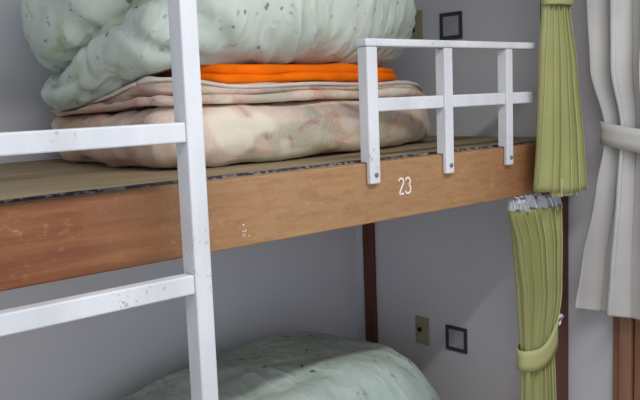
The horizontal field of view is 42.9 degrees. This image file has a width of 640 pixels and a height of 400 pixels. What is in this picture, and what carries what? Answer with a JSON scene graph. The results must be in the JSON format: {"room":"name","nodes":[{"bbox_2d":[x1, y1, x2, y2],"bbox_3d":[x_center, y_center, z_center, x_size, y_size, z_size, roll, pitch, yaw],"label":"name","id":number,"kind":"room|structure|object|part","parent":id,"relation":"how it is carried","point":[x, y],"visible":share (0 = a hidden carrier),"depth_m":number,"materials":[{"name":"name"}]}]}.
{"room":"dormitory","nodes":[
{"label":"dormitory","id":0,"kind":"room"},
{"bbox_2d":[0,0,359,399],"bbox_3d":[-1.309,0.087,2.106,4.000,2.500,0.100,-9,10,-41],"label":"wall","id":1,"kind":"structure","parent":0,"point":[308,283],"depth_m":2.71,"materials":[{"name":"paint"}]},
{"bbox_2d":[356,0,612,399],"bbox_3d":[0.849,-0.058,2.601,0.100,2.500,2.020,-9,10,-41],"label":"wall","id":2,"kind":"structure","parent":0,"point":[452,266],"depth_m":2.87,"materials":[{"name":"paint"}]},
{"bbox_2d":[411,10,422,39],"bbox_3d":[0.349,-0.637,2.986,0.010,0.110,0.068,-9,10,-41],"label":"wall socket","id":3,"kind":"object","parent":2,"relation":"attached to","point":[417,33],"visible":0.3,"depth_m":2.97,"materials":[{"name":"beige plastic"}]},
{"bbox_2d":[415,315,429,345],"bbox_3d":[0.392,0.502,3.129,0.010,0.110,0.068,-9,10,-41],"label":"wall socket","id":4,"kind":"object","parent":2,"relation":"attached to","point":[421,323],"visible":1,"depth_m":3.13,"materials":[{"name":"beige plastic"}]},
{"bbox_2d":[439,11,462,39],"bbox_3d":[0.460,-0.612,2.866,0.006,0.094,0.098,-9,10,-41],"label":"switch plate","id":5,"kind":"object","parent":2,"relation":"attached to","point":[450,22],"visible":0.88,"depth_m":2.86,"materials":[{"name":"grey plastic"}]},
{"bbox_3d":[0.461,-0.612,2.867,0.004,0.067,0.071,-9,10,-41],"label":"panel","id":6,"kind":"part","parent":5,"relation":"part of","materials":[{"name":"grey plastic"}]},
{"bbox_2d":[445,324,467,353],"bbox_3d":[0.503,0.513,3.008,0.006,0.094,0.098,-9,10,-41],"label":"switch plate","id":7,"kind":"object","parent":2,"relation":"attached to","point":[456,337],"visible":1,"depth_m":3.00,"materials":[{"name":"grey plastic"}]},
{"bbox_3d":[0.504,0.513,3.009,0.004,0.067,0.071,-9,10,-41],"label":"panel","id":8,"kind":"part","parent":7,"relation":"part of","materials":[{"name":"grey plastic"}]},
{"bbox_2d":[613,316,634,399],"bbox_3d":[1.192,0.212,2.153,0.038,2.050,0.891,-9,10,-41],"label":"trim","id":9,"kind":"structure","parent":2,"relation":"attached to","point":[623,328],"depth_m":2.48,"materials":[{"name":"brown wood"}]},
{"bbox_2d":[634,319,639,399],"bbox_3d":[1.206,0.245,2.148,0.030,1.965,0.780,-9,10,-41],"label":"door","id":10,"kind":"structure","parent":2,"relation":"in","point":[637,322],"depth_m":2.46,"materials":[{"name":"brown wood"}]},
{"bbox_3d":[-0.021,-0.961,1.623,2.278,0.020,0.020,-9,10,-41],"label":"curtain rod","id":11,"kind":"object","parent":2,"relation":"attached to","visible":0},
{"bbox_2d":[533,0,586,197],"bbox_3d":[0.665,-0.523,2.276,0.358,1.042,0.073,-7,9,-35],"label":"curtain","id":12,"kind":"object","parent":11,"relation":"hanging from","point":[560,163],"visible":1,"depth_m":2.29,"materials":[{"name":"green fabric"}]},
{"bbox_3d":[1.084,-1.054,2.032,0.075,0.022,1.120,-9,10,-41],"label":"curtain rod","id":13,"kind":"object","parent":2,"relation":"attached to","visible":0},
{"bbox_2d":[574,0,639,319],"bbox_3d":[0.894,-0.350,2.290,0.094,1.406,0.484,-8,9,-40],"label":"curtain","id":14,"kind":"object","parent":13,"relation":"hanging from","point":[609,279],"visible":1,"depth_m":2.36,"materials":[{"name":"grey fabric"}]},
{"bbox_3d":[-0.069,1.478,0.936,4.000,0.060,3.680,-9,10,-41],"label":"floor","id":15,"kind":"structure","parent":0,"visible":0},
{"bbox_2d":[0,0,217,399],"bbox_3d":[-0.390,0.333,1.393,0.488,2.120,0.042,-9,10,-41],"label":"ladder","id":16,"kind":"object","parent":15,"relation":"on","point":[187,131],"visible":1,"depth_m":1.46,"materials":[{"name":"white paint"}]},
{"bbox_2d":[0,0,568,399],"bbox_3d":[-0.357,0.141,2.191,2.279,2.300,1.044,-9,10,-41],"label":"bunk bed","id":17,"kind":"object","parent":15,"relation":"on","point":[46,240],"visible":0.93,"depth_m":1.85,"materials":[{"name":"brown wood"}]},
{"bbox_2d":[0,136,535,203],"bbox_3d":[-0.382,-0.088,2.180,2.274,0.038,0.992,-9,10,-41],"label":"mat","id":18,"kind":"object","parent":17,"relation":"on","point":[40,179],"visible":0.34,"depth_m":1.90,"materials":[{"name":"wicker"}]},
{"bbox_2d":[51,96,429,167],"bbox_3d":[-0.147,-0.227,2.459,1.238,0.158,0.790,-9,10,-41],"label":"futon","id":19,"kind":"object","parent":18,"relation":"on","point":[271,131],"visible":0.68,"depth_m":2.00,"materials":[{"name":"beige fabric"}]},
{"bbox_2d":[51,76,424,116],"bbox_3d":[-0.145,-0.312,2.451,1.212,0.111,0.768,-9,10,-41],"label":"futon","id":20,"kind":"object","parent":19,"relation":"on","point":[147,92],"visible":0.77,"depth_m":1.98,"materials":[{"name":"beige fabric"}]},
{"bbox_2d":[20,0,415,110],"bbox_3d":[-0.209,-0.540,2.352,1.191,0.517,0.822,-9,10,-41],"label":"quilt","id":21,"kind":"object","parent":20,"relation":"on","point":[99,48],"visible":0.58,"depth_m":1.98,"materials":[{"name":"green fabric"}]},
{"bbox_2d":[109,63,396,98],"bbox_3d":[-0.145,-0.348,2.365,0.860,0.080,0.607,-9,10,-41],"label":"blanket","id":22,"kind":"object","parent":20,"relation":"on","point":[335,72],"visible":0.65,"depth_m":2.02,"materials":[{"name":"orange fabric"}]},
{"bbox_2d":[118,331,439,399],"bbox_3d":[-0.167,0.714,2.515,1.263,0.456,0.790,-9,10,-41],"label":"quilt","id":23,"kind":"object","parent":17,"relation":"on","point":[305,365],"visible":0.96,"depth_m":2.45,"materials":[{"name":"green fabric"}]},
{"bbox_3d":[0.115,-0.196,1.905,0.035,0.318,0.032,-9,10,-41],"label":"guard post","id":24,"kind":"part","parent":17,"relation":"part of","materials":[{"name":"white paint"}]},
{"bbox_3d":[0.190,-0.015,3.262,0.020,2.300,0.055,-9,10,-41],"label":"post","id":25,"kind":"part","parent":17,"relation":"part of","materials":[{"name":"brown wood"}]},
{"bbox_3d":[0.217,-0.237,1.993,0.240,0.032,0.024,-9,10,-41],"label":"guard rail","id":26,"kind":"part","parent":17,"relation":"part of","materials":[{"name":"white paint"}]},
{"bbox_3d":[0.319,-0.227,2.086,0.032,0.318,0.032,-9,10,-41],"label":"guard post","id":27,"kind":"part","parent":17,"relation":"part of","materials":[{"name":"white paint"}]},
{"bbox_3d":[0.347,-0.399,2.094,0.681,0.018,0.034,-9,10,-41],"label":"guard rail","id":28,"kind":"part","parent":17,"relation":"part of","materials":[{"name":"white paint"}]},
{"bbox_3d":[0.416,-0.266,2.169,0.229,0.032,0.024,-9,10,-41],"label":"guard rail","id":29,"kind":"part","parent":17,"relation":"part of","materials":[{"name":"white paint"}]},
{"bbox_3d":[0.513,-0.256,2.257,0.029,0.318,0.032,-9,10,-41],"label":"guard post","id":30,"kind":"part","parent":17,"relation":"part of","materials":[{"name":"white paint"}]},
{"bbox_3d":[0.561,-0.288,2.297,0.102,0.032,0.024,-9,10,-41],"label":"guard rail","id":31,"kind":"part","parent":17,"relation":"part of","materials":[{"name":"white paint"}]},
{"bbox_2d":[507,192,563,399],"bbox_3d":[0.685,0.544,2.483,0.291,1.148,0.103,-9,10,-41],"label":"curtain","id":32,"kind":"object","parent":17,"relation":"hanging from","point":[535,222],"visible":0.98,"depth_m":2.39,"materials":[{"name":"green fabric"}]},
{"bbox_3d":[0.748,0.047,2.597,0.077,2.300,0.055,-9,10,-41],"label":"post","id":33,"kind":"part","parent":17,"relation":"part of","materials":[{"name":"brown wood"}]}
]}

